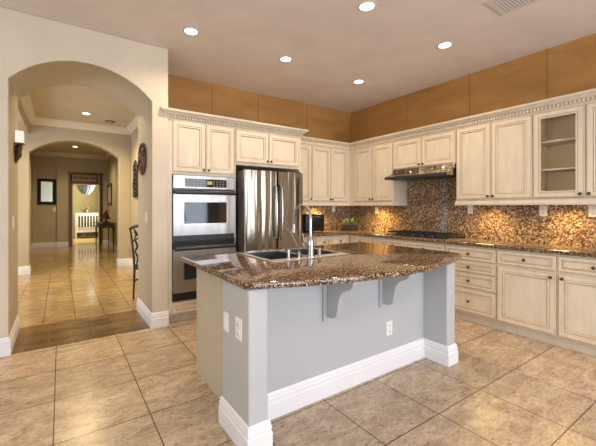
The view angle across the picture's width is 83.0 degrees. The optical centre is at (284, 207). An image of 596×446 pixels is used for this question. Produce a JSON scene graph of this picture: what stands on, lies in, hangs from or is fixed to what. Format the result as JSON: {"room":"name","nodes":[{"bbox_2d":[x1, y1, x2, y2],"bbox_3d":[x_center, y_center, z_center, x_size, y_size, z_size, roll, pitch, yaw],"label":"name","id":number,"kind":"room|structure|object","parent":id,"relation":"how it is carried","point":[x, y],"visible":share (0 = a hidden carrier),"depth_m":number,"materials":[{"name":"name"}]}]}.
{"room":"kitchen","nodes":[
{"label":"kitchen","id":0,"kind":"room"},
{"bbox_2d":[30,152,31,243],"bbox_3d":[-7.181,-0.250,9.288,0.130,3.200,4.220,0,0,-34],"label":"wall","id":1,"kind":"structure","parent":0,"point":[31,152],"depth_m":10.70,"materials":[{"name":"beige paint"}]},
{"bbox_2d":[30,163,30,252],"bbox_3d":[-6.998,0.025,9.158,0.030,2.650,2.003,0,0,-34],"label":"trim","id":2,"kind":"structure","parent":1,"relation":"attached to","point":[30,163],"depth_m":9.94,"materials":[{"name":"white paint"}]},
{"bbox_2d":[31,242,68,250],"bbox_3d":[-6.739,1.267,9.642,0.998,0.166,4.120,0,0,-34],"label":"baseboard","id":3,"kind":"structure","parent":1,"relation":"attached to","point":[47,244],"depth_m":11.32,"materials":[{"name":"white paint"}]},
{"bbox_2d":[32,155,107,242],"bbox_3d":[-7.446,-0.250,11.663,2.320,3.200,0.270,0,0,-34],"label":"wall","id":4,"kind":"structure","parent":0,"point":[48,225],"depth_m":11.40,"materials":[{"name":"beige paint"}]},
{"bbox_2d":[37,178,55,204],"bbox_3d":[-7.962,-0.520,11.275,0.510,0.860,0.045,0,0,-34],"label":"framed mirror","id":5,"kind":"object","parent":4,"relation":"attached to","point":[46,188],"visible":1,"depth_m":11.28,"materials":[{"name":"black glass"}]},
{"bbox_2d":[71,174,97,181],"bbox_3d":[-6.989,-1.015,11.780,0.830,0.260,0.038,0,0,-34],"label":"wooden sign","id":6,"kind":"object","parent":4,"relation":"attached to","point":[75,177],"visible":1,"depth_m":11.76,"materials":[{"name":"brown wood"}]},
{"bbox_2d":[68,172,102,246],"bbox_3d":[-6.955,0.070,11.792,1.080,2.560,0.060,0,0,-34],"label":"door frame","id":7,"kind":"structure","parent":4,"relation":"in","point":[69,173],"depth_m":11.68,"materials":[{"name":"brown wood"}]},
{"bbox_2d":[18,124,130,266],"bbox_3d":[-5.376,-0.233,6.783,4.160,3.165,0.250,0,0,-34],"label":"wall","id":8,"kind":"structure","parent":0,"point":[118,146],"depth_m":7.28,"materials":[{"name":"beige paint"}]},
{"bbox_2d":[18,265,30,274],"bbox_3d":[-6.151,1.267,6.257,2.287,0.166,0.267,0,0,-34],"label":"baseboard","id":9,"kind":"structure","parent":8,"relation":"attached to","point":[24,270],"depth_m":6.73,"materials":[{"name":"white paint"}]},
{"bbox_2d":[0,7,167,337],"bbox_3d":[-3.232,-0.233,3.081,4.030,3.165,0.810,0,0,-34],"label":"wall","id":10,"kind":"structure","parent":0,"point":[37,53],"depth_m":3.55,"materials":[{"name":"beige paint"}]},
{"bbox_2d":[0,314,19,356],"bbox_3d":[-3.813,1.267,2.684,2.622,0.166,0.827,0,0,-34],"label":"baseboard","id":11,"kind":"object","parent":10,"relation":"attached to","point":[7,343],"visible":0.97,"depth_m":3.07,"materials":[{"name":"white paint"}]},
{"bbox_2d":[14,130,24,163],"bbox_3d":[-2.749,-0.617,3.480,0.095,0.336,0.143,0,0,-34],"label":"wall sconce","id":12,"kind":"object","parent":10,"relation":"attached to","point":[19,135],"visible":0.98,"depth_m":3.45,"materials":[{"name":"white"}]},
{"bbox_2d":[18,100,28,133],"bbox_3d":[-4.184,-1.647,5.180,0.170,0.335,3.740,0,0,-34],"label":"trim","id":13,"kind":"structure","parent":10,"relation":"attached to","point":[23,125],"depth_m":5.94,"materials":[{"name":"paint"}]},
{"bbox_2d":[138,143,145,174],"bbox_3d":[-1.746,-0.590,4.123,0.030,0.400,0.400,0,0,-34],"label":"wall ornament","id":14,"kind":"object","parent":10,"relation":"attached to","point":[142,149],"visible":1,"depth_m":4.09,"materials":[{"name":"red tile"}]},
{"bbox_2d":[137,298,168,328],"bbox_3d":[-1.632,1.267,4.135,0.197,0.166,0.827,0,0,-34],"label":"baseboard","id":15,"kind":"object","parent":10,"relation":"attached to","point":[158,319],"visible":1,"depth_m":3.83,"materials":[{"name":"white paint"}]},
{"bbox_2d":[73,185,97,235],"bbox_3d":[-9.802,-0.050,15.639,3.400,2.800,0.100,0,0,-34],"label":"wall","id":16,"kind":"structure","parent":0,"point":[80,201],"depth_m":15.82,"materials":[{"name":"yellow paint"}]},
{"bbox_2d":[108,156,116,245],"bbox_3d":[-4.994,-0.250,10.190,0.130,3.200,5.000,0,0,-34],"label":"wall","id":17,"kind":"structure","parent":0,"point":[112,161],"depth_m":10.84,"materials":[{"name":"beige paint"}]},
{"bbox_2d":[32,151,111,159],"bbox_3d":[-5.974,-1.782,9.568,2.190,0.135,5.050,0,0,-34],"label":"trim","id":18,"kind":"structure","parent":17,"relation":"attached to","point":[107,155],"depth_m":11.50,"materials":[{"name":"beige paint"}]},
{"bbox_2d":[107,183,111,204],"bbox_3d":[-6.033,-0.440,11.600,0.033,0.720,1.200,0,0,-34],"label":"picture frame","id":19,"kind":"object","parent":17,"relation":"attached to","point":[109,186],"visible":1,"depth_m":11.56,"materials":[{"name":"grey metal"}]},
{"bbox_2d":[131,128,137,261],"bbox_3d":[-2.550,-0.233,6.416,0.140,3.165,3.990,0,0,-34],"label":"wall","id":20,"kind":"structure","parent":0,"point":[134,136],"depth_m":7.44,"materials":[{"name":"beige paint"}]},
{"bbox_2d":[20,94,137,134],"bbox_3d":[-3.326,-1.748,5.750,1.890,0.135,3.740,0,0,-34],"label":"trim","id":21,"kind":"structure","parent":20,"relation":"attached to","point":[26,102],"depth_m":7.07,"materials":[{"name":"beige paint"}]},
{"bbox_2d":[103,240,137,271],"bbox_3d":[-4.066,1.267,8.381,0.327,0.166,8.940,0,0,-34],"label":"baseboard","id":22,"kind":"structure","parent":20,"relation":"attached to","point":[127,261],"depth_m":7.77,"materials":[{"name":"white paint"}]},
{"bbox_2d":[132,160,137,197],"bbox_3d":[-3.189,-0.608,7.210,0.051,0.812,0.526,0,0,-34],"label":"metal wall art","id":23,"kind":"object","parent":20,"relation":"attached to","point":[135,165],"visible":0.96,"depth_m":7.15,"materials":[{"name":"metal"}]},
{"bbox_2d":[168,74,349,229],"bbox_3d":[-0.191,-0.233,5.546,3.765,3.165,0.072,0,0,-34],"label":"wall","id":24,"kind":"structure","parent":0,"point":[187,94],"depth_m":5.46,"materials":[{"name":"orange paint"}]},
{"bbox_2d":[301,144,348,205],"bbox_3d":[0.518,-0.532,5.753,1.365,1.016,0.368,0,0,-34],"label":"upper cabinet","id":25,"kind":"object","parent":24,"relation":"attached to","point":[325,171],"visible":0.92,"depth_m":5.69,"materials":[{"name":"beige paint"}]},
{"bbox_2d":[0,236,595,445],"bbox_3d":[-3.497,1.410,6.742,7.645,0.120,22.100,0,0,-34],"label":"floor","id":26,"kind":"structure","parent":0,"point":[145,387],"depth_m":2.51,"materials":[{"name":"tile"}]},
{"bbox_2d":[75,213,97,238],"bbox_3d":[-8.679,0.740,14.944,1.060,1.220,0.760,0,0,-34],"label":"crib","id":27,"kind":"object","parent":26,"relation":"on","point":[85,223],"visible":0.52,"depth_m":14.58,"materials":[{"name":"white wood"}]},
{"bbox_2d":[95,222,114,251],"bbox_3d":[-5.729,0.920,10.716,0.450,0.860,1.349,0,0,-34],"label":"console table","id":28,"kind":"object","parent":26,"relation":"on","point":[99,225],"visible":0.94,"depth_m":10.27,"materials":[{"name":"brown wood"}]},
{"bbox_2d":[102,209,110,222],"bbox_3d":[-5.647,0.269,10.656,0.280,0.440,0.273,0,0,-34],"label":"tree ornament","id":29,"kind":"object","parent":28,"relation":"on","point":[105,216],"visible":1,"depth_m":10.60,"materials":[{"name":"brown metal"}]},
{"bbox_2d":[129,224,137,298],"bbox_3d":[-2.009,0.794,4.926,0.428,1.115,0.330,0,0,28],"label":"carved chair","id":30,"kind":"object","parent":26,"relation":"on","point":[135,266],"visible":0.44,"depth_m":4.91,"materials":[{"name":"brown wood"}]},
{"bbox_2d":[168,119,234,321],"bbox_3d":[-1.179,0.150,4.390,0.836,2.400,0.779,0,0,-34],"label":"tall cabinet","id":31,"kind":"object","parent":26,"relation":"on","point":[196,149],"visible":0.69,"depth_m":4.03,"materials":[{"name":"beige paint"}]},
{"bbox_2d":[172,174,235,301],"bbox_3d":[-1.124,0.358,4.341,0.777,1.473,0.765,0,0,-34],"label":"double oven","id":32,"kind":"object","parent":31,"relation":"in","point":[203,207],"visible":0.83,"depth_m":4.01,"materials":[{"name":"grey metal"}]},
{"bbox_2d":[234,129,300,251],"bbox_3d":[-0.388,0.150,4.917,1.060,2.400,0.779,0,0,-34],"label":"tall cabinet","id":33,"kind":"object","parent":26,"relation":"on","point":[253,150],"visible":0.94,"depth_m":4.59,"materials":[{"name":"beige paint"}]},
{"bbox_2d":[160,106,395,149],"bbox_3d":[0.037,-1.070,4.667,3.369,0.115,1.010,0,0,-34],"label":"crown molding","id":34,"kind":"structure","parent":33,"relation":"attached to","point":[171,113],"depth_m":4.56,"materials":[{"name":"beige paint"}]},
{"bbox_2d":[236,168,302,251],"bbox_3d":[-0.329,0.430,4.774,0.910,1.840,0.965,0,0,-34],"label":"refrigerator","id":35,"kind":"object","parent":26,"relation":"on","point":[266,201],"visible":0.57,"depth_m":4.37,"materials":[{"name":"silver metal"}]},
{"bbox_2d":[303,235,349,246],"bbox_3d":[0.749,0.901,5.715,1.708,0.898,0.709,0,0,-34],"label":"base cabinet","id":36,"kind":"object","parent":26,"relation":"on","point":[337,239],"visible":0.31,"depth_m":5.31,"materials":[{"name":"beige paint"}]},
{"bbox_2d":[303,229,595,257],"bbox_3d":[1.672,0.430,4.332,1.703,0.040,4.033,0,0,-34],"label":"countertop","id":37,"kind":"structure","parent":36,"relation":"on","point":[561,249],"depth_m":3.91,"materials":[{"name":"brown stone"}]},
{"bbox_2d":[303,214,323,231],"bbox_3d":[0.435,0.262,5.657,0.390,0.295,0.341,0,0,-34],"label":"toaster oven","id":38,"kind":"object","parent":37,"relation":"on","point":[317,219],"visible":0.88,"depth_m":5.53,"materials":[{"name":"black metal"}]},
{"bbox_2d":[341,217,370,229],"bbox_3d":[1.285,0.283,6.019,0.554,0.253,0.182,0,0,15],"label":"potted plant","id":39,"kind":"object","parent":37,"relation":"on","point":[350,221],"visible":1,"depth_m":5.99,"materials":[{"name":"green plant"}]},
{"bbox_2d":[386,230,463,238],"bbox_3d":[1.974,0.385,4.814,0.500,0.050,0.950,0,0,-34],"label":"gas cooktop","id":40,"kind":"object","parent":37,"relation":"in","point":[423,234],"visible":1,"depth_m":4.67,"materials":[{"name":"black metal"}]},
{"bbox_2d":[197,262,457,445],"bbox_3d":[0.364,0.899,2.800,2.051,0.902,1.140,0,0,-34],"label":"kitchen island","id":41,"kind":"object","parent":26,"relation":"on","point":[300,347],"visible":0.72,"depth_m":2.38,"materials":[{"name":"grey paint"}]},
{"bbox_2d":[223,311,228,332],"bbox_3d":[-0.359,0.700,2.055,0.011,0.116,0.072,0,0,-34],"label":"light switch","id":42,"kind":"object","parent":41,"relation":"attached to","point":[225,314],"visible":1,"depth_m":2.04,"materials":[{"name":"white plastic"}]},
{"bbox_2d":[235,316,241,341],"bbox_3d":[-0.262,0.690,1.910,0.010,0.125,0.078,0,0,-34],"label":"wall outlet","id":43,"kind":"object","parent":41,"relation":"attached to","point":[238,322],"visible":1,"depth_m":1.90,"materials":[{"name":"white plastic"}]},
{"bbox_2d":[180,242,461,289],"bbox_3d":[0.420,0.426,2.783,2.138,0.040,1.411,0,0,-34],"label":"island countertop","id":44,"kind":"structure","parent":41,"relation":"on","point":[366,261],"depth_m":2.33,"materials":[{"name":"brown stone"}]},
{"bbox_2d":[283,228,300,257],"bbox_3d":[0.061,0.287,2.749,0.036,0.224,0.278,0,0,-27],"label":"filter faucet","id":45,"kind":"object","parent":44,"relation":"on","point":[299,252],"visible":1,"depth_m":2.68,"materials":[{"name":"grey metal"}]},
{"bbox_2d":[238,247,349,262],"bbox_3d":[0.085,0.501,2.915,0.790,0.204,0.580,0,0,-34],"label":"sink","id":46,"kind":"object","parent":44,"relation":"in","point":[273,256],"visible":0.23,"depth_m":3.02,"materials":[{"name":"silver metal"}]},
{"bbox_2d":[284,249,290,258],"bbox_3d":[0.018,0.362,2.607,0.036,0.074,0.085,0,0,-34],"label":"soap dispenser","id":47,"kind":"object","parent":46,"relation":"on","point":[288,250],"visible":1,"depth_m":2.58,"materials":[{"name":"grey metal"}]},
{"bbox_2d":[291,204,314,256],"bbox_3d":[0.121,0.186,2.787,0.129,0.426,0.308,0,0,-34],"label":"kitchen faucet","id":48,"kind":"object","parent":44,"relation":"on","point":[310,244],"visible":1,"depth_m":2.69,"materials":[{"name":"grey metal"}]},
{"bbox_2d":[386,320,391,335],"bbox_3d":[0.869,1.000,2.782,0.072,0.116,0.010,0,0,-34],"label":"wall outlet","id":49,"kind":"object","parent":41,"relation":"attached to","point":[389,323],"visible":1,"depth_m":2.77,"materials":[{"name":"white plastic"}]},
{"bbox_2d":[350,235,372,242],"bbox_3d":[1.472,0.901,5.527,0.714,0.898,0.503,0,0,-34],"label":"base cabinet","id":50,"kind":"object","parent":26,"relation":"on","point":[353,238],"visible":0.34,"depth_m":5.34,"materials":[{"name":"beige paint"}]},
{"bbox_2d":[373,237,445,250],"bbox_3d":[1.934,0.901,4.832,0.714,0.898,1.162,0,0,-34],"label":"base cabinet","id":51,"kind":"object","parent":26,"relation":"on","point":[388,241],"visible":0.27,"depth_m":4.57,"materials":[{"name":"beige paint"}]},
{"bbox_2d":[446,244,498,328],"bbox_3d":[2.419,0.901,4.102,0.714,0.898,0.587,0,0,-34],"label":"base cabinet","id":52,"kind":"object","parent":26,"relation":"on","point":[476,271],"visible":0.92,"depth_m":3.86,"materials":[{"name":"beige paint"}]},
{"bbox_2d":[497,249,595,355],"bbox_3d":[2.884,0.901,3.403,0.714,0.898,1.088,0,0,-34],"label":"base cabinet","id":53,"kind":"object","parent":26,"relation":"on","point":[544,297],"visible":1,"depth_m":3.29,"materials":[{"name":"beige paint"}]},
{"bbox_2d":[0,0,595,154],"bbox_3d":[-2.160,-1.883,4.868,7.795,0.135,17.500,0,0,-34],"label":"ceiling","id":54,"kind":"structure","parent":0,"point":[239,44],"depth_m":3.66,"materials":[{"name":"white paint"}]},
{"bbox_2d":[182,27,198,35],"bbox_3d":[-0.962,-1.809,3.467,0.170,0.012,0.170,0,0,-34],"label":"recessed light","id":55,"kind":"object","parent":54,"relation":"in","point":[191,31],"visible":1,"depth_m":3.46,"materials":[{"name":"beige"}]},
{"bbox_2d":[279,56,292,61],"bbox_3d":[0.017,-1.809,4.119,0.170,0.012,0.170,0,0,-34],"label":"recessed light","id":56,"kind":"object","parent":54,"relation":"in","point":[283,58],"visible":1,"depth_m":4.11,"materials":[{"name":"beige"}]},
{"bbox_2d":[353,79,364,83],"bbox_3d":[1.073,-1.809,4.857,0.170,0.012,0.170,0,0,-34],"label":"recessed light","id":57,"kind":"object","parent":54,"relation":"in","point":[358,81],"visible":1,"depth_m":4.84,"materials":[{"name":"beige"}]},
{"bbox_2d":[357,0,376,11],"bbox_3d":[0.745,-1.809,3.036,0.170,0.012,0.170,0,0,-34],"label":"recessed light","id":58,"kind":"object","parent":54,"relation":"in","point":[365,6],"visible":1,"depth_m":3.02,"materials":[{"name":"beige"}]},
{"bbox_2d":[437,41,452,48],"bbox_3d":[1.794,-1.809,3.763,0.170,0.012,0.170,0,0,-34],"label":"recessed light","id":59,"kind":"object","parent":54,"relation":"in","point":[447,44],"visible":1,"depth_m":3.75,"materials":[{"name":"beige"}]},
{"bbox_2d":[484,0,537,14],"bbox_3d":[2.018,-1.808,2.916,0.350,0.011,0.380,0,0,-34],"label":"ceiling vent","id":60,"kind":"object","parent":54,"relation":"in","point":[503,7],"visible":1,"depth_m":3.00,"materials":[{"name":"white metal"}]},
{"bbox_2d":[350,33,595,246],"bbox_3d":[3.593,-0.233,3.110,0.162,3.165,8.200,0,0,-34],"label":"wall","id":61,"kind":"structure","parent":0,"point":[572,64],"depth_m":4.41,"materials":[{"name":"orange paint"}]},
{"bbox_2d":[349,142,407,205],"bbox_3d":[1.458,-0.532,5.825,0.383,1.016,1.289,0,0,-34],"label":"upper cabinet","id":62,"kind":"object","parent":61,"relation":"attached to","point":[369,166],"visible":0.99,"depth_m":5.51,"materials":[{"name":"beige paint"}]},
{"bbox_2d":[385,163,455,180],"bbox_3d":[2.012,-0.489,4.838,0.540,0.165,0.980,0,0,-34],"label":"range hood","id":63,"kind":"object","parent":61,"relation":"attached to","point":[445,171],"visible":0.89,"depth_m":4.68,"materials":[{"name":"silver metal"}]},
{"bbox_2d":[393,130,455,169],"bbox_3d":[2.089,-0.807,4.888,0.394,0.465,0.990,0,0,-34],"label":"upper cabinet","id":64,"kind":"object","parent":61,"relation":"attached to","point":[438,148],"visible":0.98,"depth_m":4.74,"materials":[{"name":"beige paint"}]},
{"bbox_2d":[440,179,446,232],"bbox_3d":[2.311,0.005,4.885,0.006,0.810,0.105,0,0,-34],"label":"trim","id":65,"kind":"structure","parent":61,"relation":"attached to","point":[443,183],"depth_m":4.88,"materials":[{"name":"grey tile"}]},
{"bbox_2d":[468,205,472,213],"bbox_3d":[2.521,0.030,4.566,0.010,0.116,0.072,0,0,-34],"label":"wall outlet","id":66,"kind":"object","parent":61,"relation":"attached to","point":[470,207],"visible":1,"depth_m":4.56,"materials":[{"name":"white plastic"}]},
{"bbox_2d":[455,114,533,204],"bbox_3d":[2.594,-0.532,4.118,0.383,1.016,0.871,0,0,-34],"label":"upper cabinet","id":67,"kind":"object","parent":61,"relation":"attached to","point":[494,160],"visible":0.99,"depth_m":3.98,"materials":[{"name":"beige paint"}]},
{"bbox_2d":[469,49,547,115],"bbox_3d":[1.535,-1.433,4.741,4.962,0.765,1.593,0,0,22],"label":"trim","id":68,"kind":"structure","parent":61,"relation":"attached to","point":[547,49],"depth_m":3.85,"materials":[{"name":"brown wood"}]},
{"bbox_2d":[539,205,546,215],"bbox_3d":[2.980,0.040,3.875,0.010,0.122,0.076,0,0,-34],"label":"wall outlet","id":69,"kind":"object","parent":61,"relation":"attached to","point":[542,208],"visible":1,"depth_m":3.88,"materials":[{"name":"white plastic"}]},
{"bbox_2d":[533,102,595,204],"bbox_3d":[3.088,-0.532,3.376,0.383,1.016,0.905,0,0,-34],"label":"upper cabinet","id":70,"kind":"object","parent":61,"relation":"attached to","point":[564,139],"visible":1,"depth_m":3.43,"materials":[{"name":"beige paint"}]},
{"bbox_2d":[393,88,595,140],"bbox_3d":[2.599,-1.071,4.092,0.429,0.112,2.783,0,0,-34],"label":"crown molding","id":71,"kind":"structure","parent":70,"relation":"attached to","point":[587,96],"depth_m":3.86,"materials":[{"name":"beige paint"}]},
{"bbox_2d":[588,205,595,216],"bbox_3d":[3.222,0.040,3.512,0.010,0.122,0.076,0,0,-34],"label":"wall outlet","id":72,"kind":"object","parent":61,"relation":"attached to","point":[591,208],"visible":1,"depth_m":3.52,"materials":[{"name":"white plastic"}]},
{"bbox_3d":[-8.611,-1.500,13.849,3.400,0.100,4.600,0,0,-34],"label":"ceiling","id":73,"kind":"structure","parent":0,"visible":0},
{"bbox_2d":[76,185,94,193],"bbox_3d":[-8.145,-0.988,13.798,0.685,0.924,0.679,0,0,-34],"label":"pendant","id":74,"kind":"object","parent":73,"relation":"hanging from","point":[84,189],"visible":0.86,"depth_m":13.61,"materials":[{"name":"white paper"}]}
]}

